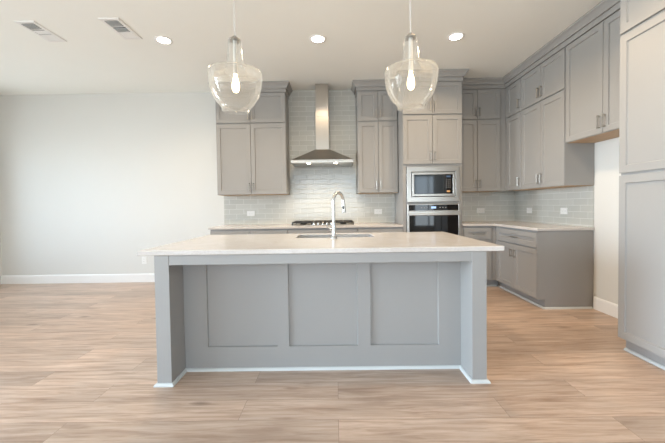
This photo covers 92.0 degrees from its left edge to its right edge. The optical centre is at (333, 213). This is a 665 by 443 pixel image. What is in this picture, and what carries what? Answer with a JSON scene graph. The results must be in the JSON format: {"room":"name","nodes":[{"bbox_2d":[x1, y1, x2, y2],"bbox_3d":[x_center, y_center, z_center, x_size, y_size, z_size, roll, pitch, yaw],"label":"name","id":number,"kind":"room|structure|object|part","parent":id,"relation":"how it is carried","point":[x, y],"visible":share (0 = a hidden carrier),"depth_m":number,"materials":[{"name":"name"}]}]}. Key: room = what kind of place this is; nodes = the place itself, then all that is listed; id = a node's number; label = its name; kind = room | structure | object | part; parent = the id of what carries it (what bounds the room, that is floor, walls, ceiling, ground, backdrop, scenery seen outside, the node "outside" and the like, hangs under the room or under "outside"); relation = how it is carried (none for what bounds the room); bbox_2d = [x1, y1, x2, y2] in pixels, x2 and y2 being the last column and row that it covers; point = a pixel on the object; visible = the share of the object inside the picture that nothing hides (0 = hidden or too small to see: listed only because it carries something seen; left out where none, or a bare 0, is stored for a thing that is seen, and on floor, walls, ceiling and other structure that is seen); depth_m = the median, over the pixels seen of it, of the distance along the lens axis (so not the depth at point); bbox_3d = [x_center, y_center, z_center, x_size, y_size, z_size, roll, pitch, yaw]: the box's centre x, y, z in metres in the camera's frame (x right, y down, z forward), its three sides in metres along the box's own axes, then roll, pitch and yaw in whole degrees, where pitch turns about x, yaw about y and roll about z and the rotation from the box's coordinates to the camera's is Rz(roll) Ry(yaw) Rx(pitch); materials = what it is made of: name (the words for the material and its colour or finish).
{"room":"kitchen","nodes":[
{"label":"kitchen","id":0,"kind":"room"},
{"bbox_2d":[0,233,1,283],"bbox_3d":[-5.526,-0.270,0.606,0.150,3.050,9.200,-1,1,0],"label":"wall","id":1,"kind":"structure","parent":0,"point":[0,233],"depth_m":5.22,"materials":[{"name":"paint"}]},
{"bbox_2d":[0,88,514,274],"bbox_3d":[-1.260,-0.445,5.256,8.736,3.050,0.150,-1,1,0],"label":"wall","id":2,"kind":"structure","parent":0,"point":[89,182],"depth_m":5.19,"materials":[{"name":"paint"}]},
{"bbox_2d":[1,273,154,283],"bbox_3d":[-3.582,1.046,5.221,3.650,0.138,0.016,-1,1,0],"label":"baseboard","id":3,"kind":"structure","parent":2,"relation":"attached to","point":[78,278],"depth_m":5.22,"materials":[{"name":"white paint"}]},
{"bbox_2d":[142,257,146,263],"bbox_3d":[-3.082,0.752,5.215,0.074,0.118,0.008,-1,1,0],"label":"outlet","id":4,"kind":"object","parent":2,"relation":"attached to","point":[143,258],"visible":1,"depth_m":5.21,"materials":[{"name":"white plastic"}]},
{"bbox_2d":[208,81,292,195],"bbox_3d":[-1.248,-1.128,4.964,1.198,1.667,0.400,-1,1,0],"label":"upper cabinet","id":5,"kind":"object","parent":2,"relation":"attached to","point":[252,147],"visible":0.9,"depth_m":4.84,"materials":[{"name":"paint"}]},
{"bbox_3d":[-1.521,-1.590,4.834,0.513,0.442,0.020,-1,1,0],"label":"door","id":6,"kind":"part","parent":5,"relation":"part of","materials":[{"name":"paint"}]},
{"bbox_3d":[-1.510,-0.821,4.853,0.513,1.053,0.020,-1,1,0],"label":"door","id":7,"kind":"part","parent":5,"relation":"part of","materials":[{"name":"paint"}]},
{"bbox_3d":[-1.259,-1.891,4.941,1.198,0.138,0.390,-1,1,0],"label":"crown moulding","id":8,"kind":"part","parent":5,"relation":"part of","materials":[{"name":"paint"}]},
{"bbox_3d":[-0.996,-1.597,4.831,0.525,0.442,0.020,-1,1,0],"label":"door","id":9,"kind":"part","parent":5,"relation":"part of","materials":[{"name":"paint"}]},
{"bbox_3d":[-0.985,-0.828,4.850,0.525,1.053,0.020,-1,1,0],"label":"door","id":10,"kind":"part","parent":5,"relation":"part of","materials":[{"name":"paint"}]},
{"bbox_2d":[291,84,352,166],"bbox_3d":[-0.180,-1.361,4.901,0.914,1.230,0.485,-1,1,0],"label":"range hood","id":11,"kind":"object","parent":2,"relation":"attached to","point":[322,156],"visible":1,"depth_m":4.87,"materials":[{"name":"silver metal"}]},
{"bbox_2d":[224,89,514,224],"bbox_3d":[0.553,-0.924,5.156,4.677,2.136,0.008,-1,1,0],"label":"tile backsplash","id":12,"kind":"structure","parent":2,"relation":"attached to","point":[312,189],"depth_m":5.17,"materials":[{"name":"grey tile"}]},
{"bbox_2d":[247,211,254,215],"bbox_3d":[-1.338,-0.008,5.180,0.124,0.080,0.008,-1,1,0],"label":"outlet","id":13,"kind":"object","parent":12,"relation":"attached to","point":[249,213],"visible":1,"depth_m":5.18,"materials":[{"name":"white plastic"}]},
{"bbox_2d":[374,209,381,213],"bbox_3d":[0.713,-0.040,5.169,0.124,0.080,0.008,-1,1,0],"label":"outlet","id":14,"kind":"object","parent":12,"relation":"attached to","point":[376,211],"visible":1,"depth_m":5.17,"materials":[{"name":"white plastic"}]},
{"bbox_2d":[477,208,484,212],"bbox_3d":[2.359,-0.056,5.160,0.124,0.080,0.008,-1,1,0],"label":"outlet","id":15,"kind":"object","parent":12,"relation":"attached to","point":[479,210],"visible":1,"depth_m":5.16,"materials":[{"name":"white plastic"}]},
{"bbox_2d":[351,79,397,193],"bbox_3d":[0.624,-1.155,4.954,0.675,1.667,0.400,-1,1,0],"label":"upper cabinet","id":16,"kind":"object","parent":2,"relation":"attached to","point":[376,114],"visible":0.98,"depth_m":4.83,"materials":[{"name":"paint"}]},
{"bbox_3d":[0.507,-1.619,4.823,0.301,0.442,0.020,-1,1,0],"label":"door","id":17,"kind":"part","parent":16,"relation":"part of","materials":[{"name":"paint"}]},
{"bbox_3d":[0.518,-0.850,4.842,0.301,1.053,0.020,-1,1,0],"label":"door","id":18,"kind":"part","parent":16,"relation":"part of","materials":[{"name":"paint"}]},
{"bbox_3d":[0.613,-1.918,4.931,0.675,0.138,0.390,-1,1,0],"label":"crown moulding","id":19,"kind":"part","parent":16,"relation":"part of","materials":[{"name":"paint"}]},
{"bbox_3d":[0.805,-1.623,4.822,0.284,0.442,0.020,-1,1,0],"label":"door","id":20,"kind":"part","parent":16,"relation":"part of","materials":[{"name":"paint"}]},
{"bbox_3d":[0.816,-0.854,4.840,0.284,1.053,0.020,-1,1,0],"label":"door","id":21,"kind":"part","parent":16,"relation":"part of","materials":[{"name":"paint"}]},
{"bbox_2d":[462,89,505,191],"bbox_3d":[2.193,-1.178,4.964,0.776,1.667,0.364,-1,1,0],"label":"upper cabinet","id":22,"kind":"object","parent":2,"relation":"attached to","point":[483,110],"visible":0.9,"depth_m":4.83,"materials":[{"name":"paint"}]},
{"bbox_3d":[1.974,-1.640,4.815,0.338,0.442,0.020,-1,1,0],"label":"door","id":23,"kind":"part","parent":22,"relation":"part of","materials":[{"name":"paint"}]},
{"bbox_3d":[1.985,-0.870,4.834,0.338,1.053,0.020,-1,1,0],"label":"door","id":24,"kind":"part","parent":22,"relation":"part of","materials":[{"name":"paint"}]},
{"bbox_3d":[2.317,-1.644,4.813,0.337,0.442,0.020,-1,1,0],"label":"door","id":25,"kind":"part","parent":22,"relation":"part of","materials":[{"name":"paint"}]},
{"bbox_3d":[2.329,-0.875,4.832,0.337,1.053,0.020,-1,1,0],"label":"door","id":26,"kind":"part","parent":22,"relation":"part of","materials":[{"name":"paint"}]},
{"bbox_2d":[0,0,602,94],"bbox_3d":[0.350,-1.953,0.535,12.050,0.150,9.600,-1,1,0],"label":"ceiling","id":27,"kind":"structure","parent":0,"point":[364,37],"depth_m":3.56,"materials":[{"name":"paint"}]},
{"bbox_2d":[14,21,66,41],"bbox_3d":[-3.039,-1.890,3.344,0.200,0.016,0.395,-1,1,0],"label":"ceiling vent","id":28,"kind":"object","parent":27,"relation":"in","point":[32,26],"visible":1,"depth_m":3.32,"materials":[{"name":"white metal"}]},
{"bbox_2d":[98,18,142,39],"bbox_3d":[-2.189,-1.901,3.315,0.200,0.016,0.395,-1,1,0],"label":"ceiling vent","id":29,"kind":"object","parent":27,"relation":"in","point":[117,25],"visible":1,"depth_m":3.29,"materials":[{"name":"white metal"}]},
{"bbox_2d":[154,36,172,44],"bbox_3d":[-1.878,-1.916,3.548,0.188,0.006,0.188,-1,1,0],"label":"recessed light","id":30,"kind":"object","parent":27,"relation":"in","point":[160,39],"visible":1,"depth_m":3.54,"materials":[{"name":"white paint"}]},
{"bbox_2d":[207,0,262,114],"bbox_3d":[-0.827,-1.388,2.685,0.444,1.050,0.444,-1,1,0],"label":"pendant light","id":31,"kind":"object","parent":27,"relation":"hanging from","point":[215,69],"visible":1,"depth_m":2.67,"materials":[{"name":"clear glass"}]},
{"bbox_3d":[-0.832,-1.688,2.678,0.011,0.410,0.010,-1,1,0],"label":"cord","id":32,"kind":"part","parent":31,"relation":"part of","materials":[{"name":"white plastic"}]},
{"bbox_3d":[-0.824,-1.159,2.691,0.444,0.590,0.444,-1,1,0],"label":"lamp shade","id":33,"kind":"part","parent":31,"relation":"part of","materials":[{"name":"clear glass"}]},
{"bbox_2d":[233,40,237,74],"bbox_3d":[-0.826,-1.306,2.687,0.038,0.276,0.038,-1,1,0],"label":"socket","id":34,"kind":"object","parent":31,"relation":"attached to","point":[235,70],"depth_m":2.67,"materials":[{"name":"white plastic"}]},
{"bbox_3d":[-0.823,-1.092,2.692,0.062,0.152,0.062,-1,1,0],"label":"bulb","id":35,"kind":"part","parent":31,"relation":"part of","materials":[{"name":"beige glass"}]},
{"bbox_2d":[309,34,325,43],"bbox_3d":[-0.178,-1.941,3.568,0.188,0.006,0.188,-1,1,0],"label":"recessed light","id":36,"kind":"object","parent":27,"relation":"in","point":[317,38],"visible":1,"depth_m":3.56,"materials":[{"name":"white paint"}]},
{"bbox_2d":[384,0,438,111],"bbox_3d":[0.640,-1.409,2.677,0.444,1.050,0.444,-1,1,0],"label":"pendant light","id":37,"kind":"object","parent":27,"relation":"hanging from","point":[428,66],"visible":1,"depth_m":2.66,"materials":[{"name":"clear glass"}]},
{"bbox_2d":[408,37,412,71],"bbox_3d":[0.641,-1.327,2.679,0.038,0.276,0.038,-1,1,0],"label":"socket","id":38,"kind":"object","parent":37,"relation":"attached to","point":[410,39],"depth_m":2.67,"materials":[{"name":"white plastic"}]},
{"bbox_3d":[0.635,-1.709,2.670,0.011,0.410,0.010,-1,1,0],"label":"cord","id":39,"kind":"part","parent":37,"relation":"part of","materials":[{"name":"white plastic"}]},
{"bbox_3d":[0.644,-1.112,2.684,0.062,0.152,0.062,-1,1,0],"label":"bulb","id":40,"kind":"part","parent":37,"relation":"part of","materials":[{"name":"beige glass"}]},
{"bbox_3d":[0.643,-1.179,2.683,0.444,0.590,0.444,-1,1,0],"label":"lamp shade","id":41,"kind":"part","parent":37,"relation":"part of","materials":[{"name":"clear glass"}]},
{"bbox_2d":[447,32,464,40],"bbox_3d":[1.352,-1.962,3.560,0.188,0.006,0.188,-1,1,0],"label":"recessed light","id":42,"kind":"object","parent":27,"relation":"in","point":[456,36],"visible":1,"depth_m":3.55,"materials":[{"name":"white paint"}]},
{"bbox_2d":[0,282,664,442],"bbox_3d":[0.396,1.221,0.612,12.050,0.100,9.600,-1,1,0],"label":"floor","id":43,"kind":"structure","parent":0,"point":[78,361],"depth_m":2.07,"materials":[{"name":"brown wood"}]},
{"bbox_2d":[210,229,287,234],"bbox_3d":[-1.204,0.649,4.872,1.102,0.880,0.664,-1,1,0],"label":"base cabinet","id":44,"kind":"object","parent":43,"relation":"on","point":[226,231],"visible":0.03,"depth_m":4.57,"materials":[{"name":"paint"}]},
{"bbox_3d":[-1.481,0.328,4.578,0.556,0.168,0.020,-1,1,0],"label":"drawer","id":45,"kind":"part","parent":44,"relation":"part of","materials":[{"name":"paint"}]},
{"bbox_3d":[-0.929,0.321,4.575,0.536,0.168,0.020,-1,1,0],"label":"drawer","id":46,"kind":"part","parent":44,"relation":"part of","materials":[{"name":"paint"}]},
{"bbox_2d":[208,223,402,229],"bbox_3d":[-0.401,0.181,4.865,2.765,0.030,0.636,-1,1,0],"label":"countertop","id":47,"kind":"structure","parent":44,"relation":"on","point":[357,225],"depth_m":4.55,"materials":[{"name":"stone"}]},
{"bbox_2d":[291,220,354,225],"bbox_3d":[-0.159,0.134,4.851,0.914,0.058,0.516,-1,1,0],"label":"cooktop","id":48,"kind":"object","parent":47,"relation":"in","point":[316,222],"visible":0.88,"depth_m":4.65,"materials":[{"name":"silver metal"}]},
{"bbox_2d":[154,251,490,386],"bbox_3d":[-0.085,0.687,2.713,2.244,0.878,1.178,-1,1,0],"label":"kitchen island","id":49,"kind":"object","parent":43,"relation":"on","point":[386,310],"visible":0.87,"depth_m":2.35,"materials":[{"name":"paint"}]},
{"bbox_3d":[-1.140,0.701,2.728,0.098,0.878,1.160,-1,1,0],"label":"panel","id":50,"kind":"part","parent":49,"relation":"part of","materials":[{"name":"paint"}]},
{"bbox_2d":[137,232,503,255],"bbox_3d":[-0.087,0.230,2.721,2.428,0.032,1.203,-1,1,0],"label":"island countertop","id":51,"kind":"structure","parent":49,"relation":"on","point":[381,242],"depth_m":2.34,"materials":[{"name":"stone"}]},
{"bbox_2d":[325,191,345,238],"bbox_3d":[0.027,0.005,2.810,0.219,0.408,0.071,-2,2,-36],"label":"faucet","id":52,"kind":"object","parent":51,"relation":"on","point":[333,228],"visible":1,"depth_m":2.77,"materials":[{"name":"silver metal"}]},
{"bbox_3d":[0.040,-0.065,2.823,0.027,0.269,0.152,1,2,44],"label":"spout","id":53,"kind":"part","parent":52,"relation":"part of","materials":[{"name":"silver metal"}]},
{"bbox_3d":[-0.086,0.696,2.348,2.013,0.878,0.020,-1,1,0],"label":"panel","id":54,"kind":"part","parent":49,"relation":"part of","materials":[{"name":"paint"}]},
{"bbox_3d":[-0.079,1.116,2.714,2.244,0.018,1.158,-1,1,0],"label":"shoe moulding","id":55,"kind":"part","parent":49,"relation":"part of","materials":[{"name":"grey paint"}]},
{"bbox_3d":[0.971,0.671,2.716,0.097,0.878,1.160,-1,1,0],"label":"panel","id":56,"kind":"part","parent":49,"relation":"part of","materials":[{"name":"paint"}]},
{"bbox_2d":[288,228,357,233],"bbox_3d":[-0.154,0.634,4.867,0.994,0.880,0.664,-1,1,0],"label":"base cabinet","id":57,"kind":"object","parent":43,"relation":"on","point":[298,230],"visible":0.04,"depth_m":4.56,"materials":[{"name":"paint"}]},
{"bbox_2d":[357,227,402,232],"bbox_3d":[0.667,0.623,4.862,0.643,0.880,0.664,-1,1,0],"label":"base cabinet","id":58,"kind":"object","parent":43,"relation":"on","point":[370,229],"visible":0.02,"depth_m":4.55,"materials":[{"name":"paint"}]},
{"bbox_3d":[0.660,0.298,4.566,0.634,0.168,0.020,-1,1,0],"label":"drawer","id":59,"kind":"part","parent":58,"relation":"part of","materials":[{"name":"paint"}]},
{"bbox_2d":[394,69,468,235],"bbox_3d":[1.393,-0.470,4.804,0.973,3.048,0.715,-1,1,0],"label":"oven tower","id":60,"kind":"object","parent":43,"relation":"on","point":[430,136],"visible":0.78,"depth_m":4.51,"materials":[{"name":"paint"}]},
{"bbox_3d":[1.167,-1.620,4.500,0.408,0.442,0.020,-1,1,0],"label":"door","id":61,"kind":"part","parent":60,"relation":"part of","materials":[{"name":"paint"}]},
{"bbox_3d":[1.175,-1.040,4.514,0.408,0.676,0.020,-1,1,0],"label":"door","id":62,"kind":"part","parent":60,"relation":"part of","materials":[{"name":"paint"}]},
{"bbox_3d":[1.371,-1.920,4.566,0.973,0.138,0.308,-1,1,0],"label":"crown moulding","id":63,"kind":"part","parent":60,"relation":"part of","materials":[{"name":"paint"}]},
{"bbox_2d":[406,166,459,201],"bbox_3d":[1.402,-0.425,4.751,0.748,0.494,0.474,-1,1,0],"label":"microwave","id":64,"kind":"object","parent":60,"relation":"in","point":[424,184],"visible":1,"depth_m":4.52,"materials":[{"name":"silver metal"}]},
{"bbox_3d":[1.339,-0.418,4.524,0.415,0.268,0.013,-1,1,0],"label":"glass","id":65,"kind":"part","parent":64,"relation":"part of","materials":[{"name":"black glass"}]},
{"bbox_3d":[1.401,-0.419,4.532,0.602,0.336,0.035,-1,1,0],"label":"door","id":66,"kind":"part","parent":64,"relation":"part of","materials":[{"name":"silver metal"}]},
{"bbox_3d":[1.609,-0.422,4.522,0.124,0.268,0.014,-1,1,0],"label":"control panel","id":67,"kind":"part","parent":64,"relation":"part of","materials":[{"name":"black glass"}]},
{"bbox_2d":[406,204,460,235],"bbox_3d":[1.412,0.216,4.791,0.752,0.727,0.625,-1,1,0],"label":"wall oven","id":68,"kind":"object","parent":60,"relation":"in","point":[419,217],"visible":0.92,"depth_m":4.53,"materials":[{"name":"silver metal"}]},
{"bbox_3d":[1.406,-0.090,4.536,0.752,0.102,0.019,-1,1,0],"label":"trim frame","id":69,"kind":"part","parent":68,"relation":"part of","materials":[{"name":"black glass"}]},
{"bbox_3d":[1.411,0.272,4.539,0.692,0.532,0.023,-1,1,0],"label":"glass","id":70,"kind":"part","parent":68,"relation":"part of","materials":[{"name":"black glass"}]},
{"bbox_3d":[1.406,-0.090,4.538,0.700,0.080,0.019,-1,1,0],"label":"control panel","id":71,"kind":"part","parent":68,"relation":"part of","materials":[{"name":"black glass"}]},
{"bbox_3d":[1.407,0.005,4.496,0.710,0.028,0.044,-1,1,0],"label":"handle","id":72,"kind":"part","parent":68,"relation":"part of","materials":[{"name":"silver metal"}]},
{"bbox_3d":[1.582,-1.626,4.497,0.411,0.442,0.020,-1,1,0],"label":"door","id":73,"kind":"part","parent":60,"relation":"part of","materials":[{"name":"paint"}]},
{"bbox_3d":[1.590,-1.045,4.511,0.411,0.676,0.020,-1,1,0],"label":"door","id":74,"kind":"part","parent":60,"relation":"part of","materials":[{"name":"paint"}]},
{"bbox_2d":[462,226,497,285],"bbox_3d":[2.103,0.603,4.854,0.545,0.880,0.664,-1,1,0],"label":"base cabinet","id":75,"kind":"object","parent":43,"relation":"on","point":[483,233],"visible":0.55,"depth_m":4.56,"materials":[{"name":"paint"}]},
{"bbox_3d":[2.036,0.279,4.559,0.385,0.168,0.020,-1,1,0],"label":"drawer","id":76,"kind":"part","parent":75,"relation":"part of","materials":[{"name":"paint"}]},
{"bbox_3d":[2.042,0.657,4.568,0.385,0.563,0.020,-1,1,0],"label":"door","id":77,"kind":"part","parent":75,"relation":"part of","materials":[{"name":"paint"}]},
{"bbox_2d":[496,226,593,308],"bbox_3d":[2.583,0.614,4.114,0.665,0.880,1.052,-1,1,0],"label":"base cabinet","id":78,"kind":"object","parent":43,"relation":"on","point":[545,269],"visible":0.99,"depth_m":3.61,"materials":[{"name":"paint"}]},
{"bbox_3d":[2.296,0.660,4.292,0.020,0.563,0.408,-1,1,0],"label":"door","id":79,"kind":"part","parent":78,"relation":"part of","materials":[{"name":"paint"}]},
{"bbox_3d":[2.289,0.287,4.051,0.020,0.168,0.872,-1,1,0],"label":"drawer","id":80,"kind":"part","parent":78,"relation":"part of","materials":[{"name":"paint"}]},
{"bbox_3d":[2.293,0.671,3.854,0.020,0.563,0.460,-1,1,0],"label":"door","id":81,"kind":"part","parent":78,"relation":"part of","materials":[{"name":"paint"}]},
{"bbox_2d":[462,221,593,230],"bbox_3d":[2.363,0.154,4.374,1.081,0.030,1.589,-1,1,0],"label":"countertop","id":82,"kind":"structure","parent":78,"relation":"on","point":[511,224],"depth_m":4.06,"materials":[{"name":"stone"}]},
{"bbox_3d":[2.631,1.044,4.115,0.548,0.019,1.033,-1,1,0],"label":"shoe moulding","id":83,"kind":"part","parent":78,"relation":"part of","materials":[{"name":"grey paint"}]},
{"bbox_3d":[2.598,0.626,3.611,0.630,0.880,0.008,-1,1,0],"label":"panel","id":84,"kind":"part","parent":78,"relation":"part of","materials":[{"name":"paint"}]},
{"bbox_2d":[618,0,664,369],"bbox_3d":[2.540,-0.421,2.092,0.702,3.048,0.914,-1,1,0],"label":"pantry cabinet","id":85,"kind":"object","parent":43,"relation":"on","point":[641,253],"visible":1,"depth_m":2.37,"materials":[{"name":"paint"}]},
{"bbox_3d":[2.281,0.347,2.341,0.020,1.288,0.451,-1,1,0],"label":"door","id":86,"kind":"part","parent":85,"relation":"part of","materials":[{"name":"paint"}]},
{"bbox_3d":[2.264,-0.849,2.312,0.020,1.066,0.451,-1,1,0],"label":"door","id":87,"kind":"part","parent":85,"relation":"part of","materials":[{"name":"paint"}]},
{"bbox_3d":[2.253,-1.603,2.294,0.020,0.399,0.451,-1,1,0],"label":"door","id":88,"kind":"part","parent":85,"relation":"part of","materials":[{"name":"paint"}]},
{"bbox_3d":[2.341,1.096,2.131,0.018,0.019,0.914,-1,1,0],"label":"shoe moulding","id":89,"kind":"part","parent":85,"relation":"part of","materials":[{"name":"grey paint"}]},
{"bbox_2d":[515,137,620,303],"bbox_3d":[2.972,-0.455,3.209,0.150,3.050,3.900,-1,1,0],"label":"wall","id":90,"kind":"structure","parent":0,"point":[606,160],"depth_m":3.42,"materials":[{"name":"paint"}]},
{"bbox_2d":[506,77,540,190],"bbox_3d":[2.712,-1.177,4.617,0.364,1.667,0.424,-1,1,0],"label":"upper cabinet","id":91,"kind":"object","parent":90,"relation":"attached to","point":[513,91],"visible":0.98,"depth_m":4.60,"materials":[{"name":"paint"}]},
{"bbox_3d":[2.578,-0.873,4.595,0.020,1.053,0.349,-1,1,0],"label":"door","id":92,"kind":"part","parent":91,"relation":"part of","materials":[{"name":"paint"}]},
{"bbox_3d":[2.567,-1.642,4.576,0.020,0.442,0.349,-1,1,0],"label":"door","id":93,"kind":"part","parent":91,"relation":"part of","materials":[{"name":"paint"}]},
{"bbox_2d":[515,185,593,226],"bbox_3d":[2.904,-0.104,4.376,0.008,0.468,1.582,-1,1,0],"label":"tile backsplash","id":94,"kind":"structure","parent":90,"relation":"attached to","point":[545,204],"depth_m":4.16,"materials":[{"name":"grey tile"}]},
{"bbox_2d":[560,208,567,213],"bbox_3d":[2.895,-0.037,4.044,0.008,0.080,0.124,-1,1,0],"label":"outlet","id":95,"kind":"object","parent":94,"relation":"attached to","point":[562,210],"visible":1,"depth_m":4.04,"materials":[{"name":"white plastic"}]},
{"bbox_2d":[521,47,594,189],"bbox_3d":[2.708,-1.161,3.981,0.364,1.667,0.846,-1,1,0],"label":"upper cabinet","id":96,"kind":"object","parent":90,"relation":"attached to","point":[547,162],"visible":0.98,"depth_m":3.83,"materials":[{"name":"paint"}]},
{"bbox_3d":[2.575,-0.863,4.202,0.020,1.053,0.406,-1,1,0],"label":"door","id":97,"kind":"part","parent":96,"relation":"part of","materials":[{"name":"paint"}]},
{"bbox_3d":[2.564,-1.633,4.183,0.020,0.442,0.406,-1,1,0],"label":"door","id":98,"kind":"part","parent":96,"relation":"part of","materials":[{"name":"paint"}]},
{"bbox_2d":[462,0,619,88],"bbox_3d":[2.201,-1.910,3.659,0.693,0.138,2.276,-1,1,0],"label":"crown molding","id":99,"kind":"structure","parent":96,"relation":"attached to","point":[604,9],"depth_m":3.69,"materials":[{"name":"paint"}]},
{"bbox_3d":[2.562,-1.622,3.767,0.020,0.442,0.416,-1,1,0],"label":"door","id":100,"kind":"part","parent":96,"relation":"part of","materials":[{"name":"paint"}]},
{"bbox_3d":[2.573,-0.853,3.785,0.020,1.053,0.416,-1,1,0],"label":"door","id":101,"kind":"part","parent":96,"relation":"part of","materials":[{"name":"paint"}]},
{"bbox_3d":[2.724,-1.152,3.560,0.329,1.663,0.004,-1,1,0],"label":"panel","id":102,"kind":"part","parent":96,"relation":"part of","materials":[{"name":"paint"}]},
{"bbox_2d":[565,9,621,142],"bbox_3d":[2.700,-1.372,3.042,0.364,1.199,1.016,-1,1,0],"label":"upper cabinet","id":103,"kind":"object","parent":90,"relation":"attached to","point":[592,59],"visible":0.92,"depth_m":3.17,"materials":[{"name":"paint"}]},
{"bbox_3d":[2.564,-1.307,3.299,0.020,1.049,0.492,-1,1,0],"label":"door","id":104,"kind":"part","parent":103,"relation":"part of","materials":[{"name":"paint"}]},
{"bbox_3d":[2.542,-0.884,3.091,0.034,0.130,0.011,-1,1,0],"label":"handle","id":105,"kind":"part","parent":103,"relation":"part of","materials":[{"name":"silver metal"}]},
{"bbox_3d":[2.542,-0.883,3.030,0.034,0.130,0.011,-1,1,0],"label":"handle","id":106,"kind":"part","parent":103,"relation":"part of","materials":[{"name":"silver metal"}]},
{"bbox_3d":[2.562,-1.295,2.795,0.020,1.049,0.504,-1,1,0],"label":"door","id":107,"kind":"part","parent":103,"relation":"part of","materials":[{"name":"paint"}]},
{"bbox_2d":[593,297,617,317],"bbox_3d":[2.909,1.005,3.095,0.016,0.138,1.000,-1,1,0],"label":"baseboard","id":108,"kind":"structure","parent":90,"relation":"attached to","point":[604,306],"depth_m":3.43,"materials":[{"name":"white paint"}]}
]}

